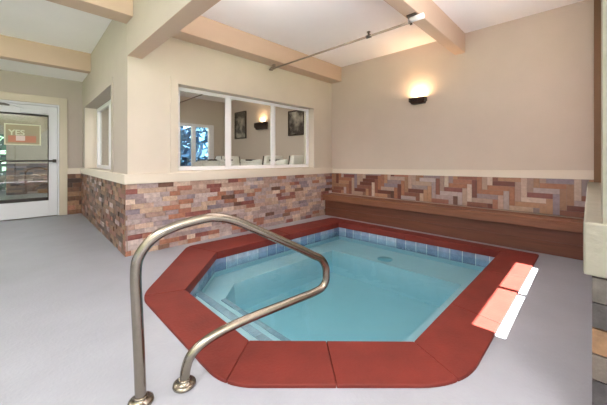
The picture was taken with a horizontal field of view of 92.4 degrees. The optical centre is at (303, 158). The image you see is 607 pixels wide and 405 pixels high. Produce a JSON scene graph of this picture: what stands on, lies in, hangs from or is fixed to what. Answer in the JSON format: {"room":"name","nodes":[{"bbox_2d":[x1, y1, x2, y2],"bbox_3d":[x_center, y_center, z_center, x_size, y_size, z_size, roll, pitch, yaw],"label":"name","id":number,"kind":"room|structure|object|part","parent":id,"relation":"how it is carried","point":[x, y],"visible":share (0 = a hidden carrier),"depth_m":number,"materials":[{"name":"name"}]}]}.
{"room":"indoor hot tub room","nodes":[
{"label":"indoor hot tub room","id":0,"kind":"room"},
{"bbox_2d":[0,113,47,194],"bbox_3d":[-10.023,-0.375,7.905,0.224,2.950,9.200,0,0,45],"label":"wall","id":1,"kind":"structure","parent":0,"point":[21,177],"depth_m":9.13,"materials":[{"name":"paint"}]},
{"bbox_2d":[0,70,81,221],"bbox_3d":[-7.033,-0.230,3.459,0.224,2.660,7.060,0,0,45],"label":"wall","id":2,"kind":"structure","parent":0,"point":[10,81],"depth_m":5.76,"materials":[{"name":"paint"}]},
{"bbox_2d":[0,99,58,220],"bbox_3d":[-5.262,0.030,5.112,0.229,2.140,1.500,0,0,45],"label":"door","id":3,"kind":"structure","parent":2,"relation":"in","point":[11,209],"depth_m":5.47,"materials":[{"name":"white wood"}]},
{"bbox_2d":[4,123,40,145],"bbox_3d":[-5.124,-0.443,5.317,0.012,0.385,0.487,0,0,45],"label":"door sign","id":4,"kind":"object","parent":3,"relation":"attached to","point":[14,134],"visible":1,"depth_m":5.31,"materials":[{"name":"beige paper"}]},
{"bbox_2d":[0,91,66,214],"bbox_3d":[-5.261,-0.040,5.111,0.030,2.280,1.740,0,0,45],"label":"trim","id":5,"kind":"structure","parent":2,"relation":"attached to","point":[62,102],"depth_m":5.66,"materials":[{"name":"paint"}]},
{"bbox_2d":[67,168,80,173],"bbox_3d":[-4.567,0.245,5.816,0.030,0.110,0.240,0,0,45],"label":"trim","id":6,"kind":"structure","parent":2,"relation":"attached to","point":[69,170],"depth_m":5.79,"materials":[{"name":"paint"}]},
{"bbox_2d":[0,0,111,81],"bbox_3d":[-2.614,-1.780,-0.303,13.300,0.440,7.900,0,0,45],"label":"ceiling","id":7,"kind":"structure","parent":0,"point":[40,21],"depth_m":4.13,"materials":[{"name":"paint"}]},
{"bbox_2d":[81,20,127,256],"bbox_3d":[-3.357,-0.375,4.900,0.312,2.950,4.253,0,0,-43],"label":"wall","id":8,"kind":"structure","parent":0,"point":[102,200],"depth_m":3.80,"materials":[{"name":"paint"}]},
{"bbox_2d":[0,35,90,73],"bbox_3d":[-6.260,-1.690,2.672,0.170,0.320,7.024,0,0,45],"label":"beam","id":9,"kind":"structure","parent":8,"relation":"attached to","point":[11,48],"depth_m":4.68,"materials":[{"name":"paint"}]},
{"bbox_2d":[85,99,110,169],"bbox_3d":[-3.281,-0.405,4.877,2.440,1.170,0.250,0,0,45],"label":"window","id":10,"kind":"structure","parent":8,"relation":"in","point":[93,117],"depth_m":5.69,"materials":[{"name":"white paint"}]},
{"bbox_3d":[-3.241,-0.405,4.918,0.060,1.170,2.443,0,0,-44],"label":"frame","id":11,"kind":"part","parent":10,"relation":"part of","materials":[{"name":"white paint"}]},
{"bbox_2d":[84,77,112,171],"bbox_3d":[-3.400,-0.448,4.756,0.012,1.245,2.642,0,0,-44],"label":"trim","id":12,"kind":"structure","parent":8,"relation":"attached to","point":[108,83],"depth_m":3.98,"materials":[{"name":"paint"}]},
{"bbox_2d":[80,167,123,183],"bbox_3d":[-3.256,0.232,4.589,0.035,0.113,3.623,0,0,-44],"label":"trim","id":13,"kind":"structure","parent":8,"relation":"attached to","point":[111,176],"depth_m":4.01,"materials":[{"name":"paint"}]},
{"bbox_2d":[127,0,220,58],"bbox_3d":[1.170,-1.508,0.283,8.730,0.685,0.155,0,0,45],"label":"beam","id":14,"kind":"structure","parent":8,"relation":"attached to","point":[152,23],"depth_m":2.71,"materials":[{"name":"paint"}]},
{"bbox_2d":[102,96,223,164],"bbox_3d":[-3.638,-0.375,7.707,0.200,2.950,3.722,0,0,45],"label":"wall","id":15,"kind":"structure","parent":0,"point":[193,111],"depth_m":8.27,"materials":[{"name":"paint"}]},
{"bbox_2d":[178,123,213,167],"bbox_3d":[-3.066,-0.340,8.191,0.095,1.280,1.130,0,0,45],"label":"window","id":16,"kind":"structure","parent":15,"relation":"in","point":[193,126],"depth_m":8.18,"materials":[{"name":"white paint"}]},
{"bbox_2d":[180,91,232,102],"bbox_3d":[-2.287,-1.775,6.357,4.220,0.150,3.750,0,0,45],"label":"ceiling","id":17,"kind":"structure","parent":0,"point":[182,93],"depth_m":8.01,"materials":[{"name":"paint"}]},
{"bbox_2d":[125,37,331,256],"bbox_3d":[-0.800,-0.350,4.665,0.274,2.900,3.675,0,0,45],"label":"wall","id":18,"kind":"structure","parent":0,"point":[264,202],"depth_m":3.95,"materials":[{"name":"paint"}]},
{"bbox_2d":[46,0,132,23],"bbox_3d":[-4.357,-1.690,0.742,0.250,0.320,6.944,0,0,45],"label":"beam","id":19,"kind":"structure","parent":18,"relation":"attached to","point":[117,10],"depth_m":3.00,"materials":[{"name":"paint"}]},
{"bbox_2d":[124,167,332,184],"bbox_3d":[-0.712,0.232,4.568,0.035,0.113,3.690,0,0,45],"label":"trim","id":20,"kind":"structure","parent":18,"relation":"attached to","point":[212,175],"depth_m":4.01,"materials":[{"name":"paint"}]},
{"bbox_2d":[178,87,308,170],"bbox_3d":[-0.798,-0.395,4.696,0.034,1.106,2.538,0,0,45],"label":"window","id":21,"kind":"structure","parent":18,"relation":"in","point":[228,98],"depth_m":4.37,"materials":[{"name":"white paint"}]},
{"bbox_2d":[170,76,316,172],"bbox_3d":[-0.699,-0.427,4.597,0.014,1.205,2.730,0,0,45],"label":"trim","id":22,"kind":"structure","parent":18,"relation":"attached to","point":[174,81],"depth_m":3.85,"materials":[{"name":"paint"}]},
{"bbox_2d":[172,15,340,83],"bbox_3d":[-0.569,-1.660,4.560,0.250,0.280,3.500,0,0,45],"label":"beam","id":23,"kind":"structure","parent":18,"relation":"attached to","point":[203,31],"depth_m":4.25,"materials":[{"name":"paint"}]},
{"bbox_2d":[269,12,424,70],"bbox_3d":[0.342,-1.472,3.874,2.509,0.093,0.080,0,0,45],"label":"pipe","id":24,"kind":"object","parent":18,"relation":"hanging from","point":[413,17],"visible":1,"depth_m":3.43,"materials":[{"name":"metal"}]},
{"bbox_2d":[0,190,591,404],"bbox_3d":[-3.384,1.100,3.333,19.500,0.001,12.000,0,0,45],"label":"floor","id":25,"kind":"structure","parent":0,"point":[66,324],"depth_m":1.78,"materials":[{"name":"paint"}]},
{"bbox_2d":[192,156,220,165],"bbox_3d":[-2.451,0.515,7.701,0.720,1.170,0.716,0,0,45],"label":"salon chair","id":26,"kind":"object","parent":25,"relation":"on","point":[202,162],"visible":0.27,"depth_m":7.47,"materials":[{"name":"white leather"}]},
{"bbox_3d":[-2.712,0.306,7.878,0.090,0.588,0.600,0,0,45],"label":"armrest","id":27,"kind":"part","parent":26,"relation":"part of","materials":[{"name":"white plastic"}]},
{"bbox_3d":[-2.271,0.306,7.443,0.090,0.588,0.600,0,0,45],"label":"armrest","id":28,"kind":"part","parent":26,"relation":"part of","materials":[{"name":"beige fabric"}]},
{"bbox_2d":[127,213,329,404],"bbox_3d":[-0.305,0.689,1.593,1.132,0.825,0.108,0,0,-33],"label":"handrail","id":29,"kind":"object","parent":25,"relation":"on","point":[185,382],"visible":1,"depth_m":1.41,"materials":[{"name":"metal"}]},
{"bbox_2d":[219,156,247,165],"bbox_3d":[-1.710,0.515,7.438,0.716,1.170,0.720,0,0,45],"label":"salon chair","id":30,"kind":"object","parent":25,"relation":"on","point":[234,159],"visible":0.25,"depth_m":7.65,"materials":[{"name":"white leather"}]},
{"bbox_3d":[-1.887,0.306,7.177,0.600,0.588,0.090,0,0,45],"label":"armrest","id":31,"kind":"part","parent":30,"relation":"part of","materials":[{"name":"beige fabric"}]},
{"bbox_3d":[-1.891,0.240,7.616,0.209,0.620,0.499,0,0,45],"label":"backrest","id":32,"kind":"part","parent":30,"relation":"part of","materials":[{"name":"white plastic"}]},
{"bbox_3d":[-1.452,0.306,7.619,0.600,0.588,0.090,0,0,45],"label":"armrest","id":33,"kind":"part","parent":30,"relation":"part of","materials":[{"name":"white plastic"}]},
{"bbox_2d":[244,156,282,164],"bbox_3d":[-0.866,0.515,6.607,0.716,1.170,0.720,0,0,45],"label":"salon chair","id":34,"kind":"object","parent":25,"relation":"on","point":[266,159],"visible":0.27,"depth_m":6.30,"materials":[{"name":"white leather"}]},
{"bbox_3d":[-1.124,0.306,6.426,0.600,0.588,0.090,0,0,45],"label":"armrest","id":35,"kind":"part","parent":34,"relation":"part of","materials":[{"name":"beige fabric"}]},
{"bbox_3d":[-0.685,0.240,6.429,0.209,0.620,0.499,0,0,45],"label":"backrest","id":36,"kind":"part","parent":34,"relation":"part of","materials":[{"name":"white plastic"}]},
{"bbox_2d":[266,155,303,164],"bbox_3d":[-0.281,0.515,6.031,0.716,1.170,0.720,0,0,45],"label":"chair","id":37,"kind":"object","parent":25,"relation":"on","point":[295,159],"visible":0.21,"depth_m":5.69,"materials":[{"name":"white leather"}]},
{"bbox_3d":[-0.540,0.306,5.851,0.600,0.588,0.090,0,0,45],"label":"armrest","id":38,"kind":"part","parent":37,"relation":"part of","materials":[{"name":"white plastic"}]},
{"bbox_3d":[-0.101,0.240,5.854,0.209,0.620,0.499,0,0,45],"label":"backrest","id":39,"kind":"part","parent":37,"relation":"part of","materials":[{"name":"white plastic"}]},
{"bbox_2d":[144,218,538,387],"bbox_3d":[0.322,1.391,3.152,3.144,0.618,3.496,0,0,45],"label":"hot tub","id":40,"kind":"object","parent":25,"relation":"in","point":[398,308],"visible":0.88,"depth_m":2.88,"materials":[{"name":"paint"}]},
{"bbox_2d":[202,236,483,342],"bbox_3d":[0.409,1.430,3.148,2.405,0.540,3.102,0,0,45],"label":"basin","id":41,"kind":"object","parent":40,"relation":"in","point":[379,288],"depth_m":3.50,"materials":[{"name":"liquid"}]},
{"bbox_2d":[323,193,583,259],"bbox_3d":[1.800,0.892,4.454,3.725,0.415,0.292,0,0,45],"label":"bench","id":42,"kind":"object","parent":25,"relation":"on","point":[545,234],"visible":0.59,"depth_m":3.89,"materials":[{"name":"brown wood"}]},
{"bbox_3d":[1.800,0.700,4.454,3.725,0.030,0.292,0,0,45],"label":"seat","id":43,"kind":"part","parent":42,"relation":"part of","materials":[{"name":"brown wood"}]},
{"bbox_2d":[583,0,606,404],"bbox_3d":[2.470,-0.374,1.953,0.820,2.951,2.949,0,0,45],"label":"wall pier","id":44,"kind":"object","parent":25,"relation":"on","point":[595,214],"visible":0.98,"depth_m":1.17,"materials":[{"name":"beige paint"}]},
{"bbox_3d":[2.470,0.365,1.953,0.820,0.215,2.949,0,0,45],"label":"window sill","id":45,"kind":"part","parent":44,"relation":"part of","materials":[{"name":"beige paint"}]},
{"bbox_2d":[201,0,584,66],"bbox_3d":[0.763,-1.875,3.354,4.340,0.150,3.750,0,0,45],"label":"ceiling","id":46,"kind":"structure","parent":0,"point":[309,27],"depth_m":3.79,"materials":[{"name":"paint"}]},
{"bbox_2d":[224,0,593,218],"bbox_3d":[0.605,-0.375,5.988,8.260,2.950,0.218,0,0,45],"label":"wall","id":47,"kind":"structure","parent":0,"point":[520,94],"depth_m":4.11,"materials":[{"name":"beige paint"}]},
{"bbox_2d":[235,111,246,138],"bbox_3d":[-1.771,-0.940,8.171,0.550,0.760,0.038,0,0,45],"label":"framed picture","id":48,"kind":"object","parent":47,"relation":"attached to","point":[240,117],"visible":1,"depth_m":8.13,"materials":[{"name":"brown metal"}]},
{"bbox_2d":[236,112,244,137],"bbox_3d":[-1.764,-0.940,8.178,0.490,0.700,0.017,0,0,45],"label":"print","id":49,"kind":"object","parent":48,"relation":"attached to","point":[240,116],"depth_m":8.17},
{"bbox_2d":[254,122,267,129],"bbox_3d":[-1.085,-0.837,7.436,0.440,0.175,0.124,0,0,45],"label":"wall sconce","id":50,"kind":"object","parent":47,"relation":"attached to","point":[260,125],"visible":1,"depth_m":7.36,"materials":[{"name":"brown metal"}]},
{"bbox_2d":[288,110,303,135],"bbox_3d":[-0.164,-0.815,6.588,0.520,0.570,0.038,0,0,45],"label":"framed picture","id":51,"kind":"object","parent":47,"relation":"attached to","point":[296,117],"visible":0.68,"depth_m":6.60,"materials":[{"name":"brown metal"}]},
{"bbox_2d":[409,96,426,104],"bbox_3d":[1.805,-0.916,4.590,0.250,0.092,0.124,0,0,45],"label":"wall sconce","id":52,"kind":"object","parent":47,"relation":"attached to","point":[417,100],"visible":1,"depth_m":4.55,"materials":[{"name":"brown metal"}]},
{"bbox_2d":[384,0,464,54],"bbox_3d":[1.041,-1.660,2.974,0.140,0.280,3.500,0,0,45],"label":"beam","id":53,"kind":"structure","parent":47,"relation":"attached to","point":[436,23],"depth_m":3.44,"materials":[{"name":"paint"}]},
{"bbox_2d":[332,169,593,179],"bbox_3d":[1.911,0.208,4.556,3.730,0.160,0.026,0,0,45],"label":"trim","id":54,"kind":"structure","parent":47,"relation":"attached to","point":[549,174],"depth_m":3.98,"materials":[{"name":"paint"}]},
{"bbox_2d":[594,0,600,182],"bbox_3d":[3.271,-0.771,3.164,0.160,2.058,0.099,0,0,45],"label":"trim","id":55,"kind":"structure","parent":47,"relation":"attached to","point":[597,3],"depth_m":3.17,"materials":[{"name":"brown paint"}]},
{"label":"outside","id":56,"kind":"structure","parent":0,"visible":0},
{"bbox_3d":[-3.563,2.550,3.508,70.000,0.100,60.000,0,0,45],"label":"ground","id":57,"kind":"structure","parent":56,"visible":0},
{"bbox_2d":[0,134,5,190],"bbox_3d":[-11.589,-0.594,9.939,4.186,6.192,4.183,0,0,45],"label":"tree","id":58,"kind":"object","parent":57,"relation":"on","point":[2,147],"visible":0.1,"depth_m":9.82,"materials":[{"name":"green plant"}]},
{"bbox_2d":[180,126,207,165],"bbox_3d":[-5.314,-0.581,11.746,4.560,6.167,4.669,0,0,45],"label":"tree","id":59,"kind":"object","parent":57,"relation":"on","point":[185,131],"visible":0.05,"depth_m":10.78,"materials":[{"name":"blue plant"}]}
]}

